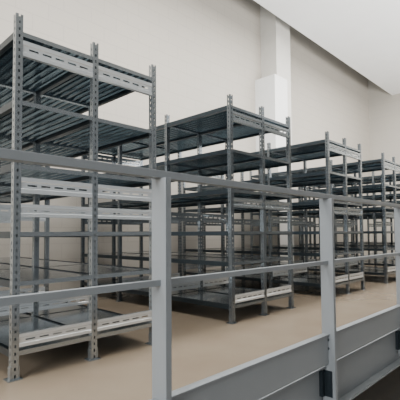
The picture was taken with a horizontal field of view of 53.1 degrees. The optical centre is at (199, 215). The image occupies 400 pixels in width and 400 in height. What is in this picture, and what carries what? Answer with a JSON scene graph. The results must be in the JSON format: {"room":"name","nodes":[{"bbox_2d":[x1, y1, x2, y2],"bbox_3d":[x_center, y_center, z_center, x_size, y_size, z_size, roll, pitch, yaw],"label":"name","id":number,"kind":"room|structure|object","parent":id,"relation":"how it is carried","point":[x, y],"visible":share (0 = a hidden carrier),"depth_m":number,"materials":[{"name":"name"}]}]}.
{"room":"warehouse","nodes":[
{"label":"warehouse","id":0,"kind":"room"},
{"bbox_2d":[0,0,372,291],"bbox_3d":[-1.541,-2.145,8.076,0.200,13.000,25.300,-3,-4,44],"label":"wall","id":1,"kind":"structure","parent":0,"point":[203,52],"depth_m":9.23,"materials":[{"name":"white paint"}]},
{"bbox_2d":[255,74,287,151],"bbox_3d":[1.995,-2.757,11.136,0.650,2.050,0.620,-3,-4,44],"label":"trim","id":2,"kind":"structure","parent":1,"relation":"attached to","point":[271,90],"depth_m":10.88,"materials":[{"name":"white paint"}]},
{"bbox_2d":[260,5,293,262],"bbox_3d":[2.187,-3.519,11.467,0.520,10.000,0.720,-3,-4,44],"label":"wall pier","id":3,"kind":"object","parent":1,"relation":"attached to","point":[275,32],"depth_m":11.27,"materials":[{"name":"white paint"}]},
{"bbox_2d":[0,259,396,399],"bbox_3d":[0.246,1.280,6.064,4.912,0.050,25.100,-3,-4,44],"label":"floor","id":4,"kind":"structure","parent":0,"point":[204,345],"depth_m":3.56,"materials":[{"name":"beige concrete"}]},
{"bbox_2d":[0,13,155,382],"bbox_3d":[-1.999,-0.075,4.315,3.290,2.530,1.308,-3,-4,44],"label":"shelving rack","id":5,"kind":"object","parent":4,"relation":"on","point":[47,87],"visible":0.87,"depth_m":3.33,"materials":[{"name":"metal"}]},
{"bbox_2d":[80,94,295,324],"bbox_3d":[-0.385,-0.011,5.973,3.290,2.530,1.308,-3,-4,44],"label":"shelving rack","id":6,"kind":"object","parent":4,"relation":"on","point":[227,124],"visible":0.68,"depth_m":5.29,"materials":[{"name":"metal"}]},
{"bbox_2d":[182,131,365,293],"bbox_3d":[1.230,0.053,7.631,3.290,2.530,1.308,-3,-4,44],"label":"shelving rack","id":7,"kind":"object","parent":4,"relation":"on","point":[325,148],"visible":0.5,"depth_m":6.95,"materials":[{"name":"metal"}]},
{"bbox_2d":[249,152,399,283],"bbox_3d":[2.844,0.117,9.289,3.290,2.530,1.308,-3,-4,44],"label":"shelving rack","id":8,"kind":"object","parent":4,"relation":"on","point":[382,164],"visible":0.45,"depth_m":8.75,"materials":[{"name":"metal"}]},
{"bbox_2d":[298,171,399,267],"bbox_3d":[4.459,0.181,10.947,3.290,2.530,1.308,-3,-4,44],"label":"shelving rack","id":9,"kind":"object","parent":4,"relation":"on","point":[373,179],"visible":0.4,"depth_m":10.84,"materials":[{"name":"metal"}]},
{"bbox_2d":[335,184,399,259],"bbox_3d":[6.073,0.245,12.605,3.290,2.530,1.308,-3,-4,44],"label":"shelving rack","id":10,"kind":"object","parent":4,"relation":"on","point":[397,185],"visible":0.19,"depth_m":12.90,"materials":[{"name":"metal"}]},
{"bbox_2d":[254,0,399,94],"bbox_3d":[4.351,-5.690,2.336,14.600,0.300,25.100,-3,-4,44],"label":"ceiling","id":11,"kind":"structure","parent":0,"point":[364,35],"depth_m":11.02,"materials":[{"name":"white paint"}]},
{"bbox_2d":[259,328,399,399],"bbox_3d":[2.029,1.438,4.322,0.090,0.450,25.100,-3,-4,44],"label":"beam","id":12,"kind":"structure","parent":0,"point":[358,370],"depth_m":3.76,"materials":[{"name":"grey metal"}]},
{"bbox_2d":[0,148,399,399],"bbox_3d":[2.736,0.749,5.042,0.120,1.722,23.080,-3,-4,44],"label":"guardrail","id":13,"kind":"object","parent":12,"relation":"attached to","point":[255,379],"visible":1,"depth_m":2.48,"materials":[{"name":"grey metal"}]},
{"bbox_2d":[352,366,399,399],"bbox_3d":[4.079,4.157,2.220,15.550,0.200,25.100,-3,-4,44],"label":"floor","id":14,"kind":"structure","parent":0,"point":[388,387],"depth_m":10.13,"materials":[{"name":"concrete"}]},
{"bbox_2d":[368,79,399,253],"bbox_3d":[12.855,-2.087,11.579,15.550,13.000,0.200,-3,-4,44],"label":"wall","id":15,"kind":"structure","parent":0,"point":[384,107],"depth_m":16.58,"materials":[{"name":"white paint"}]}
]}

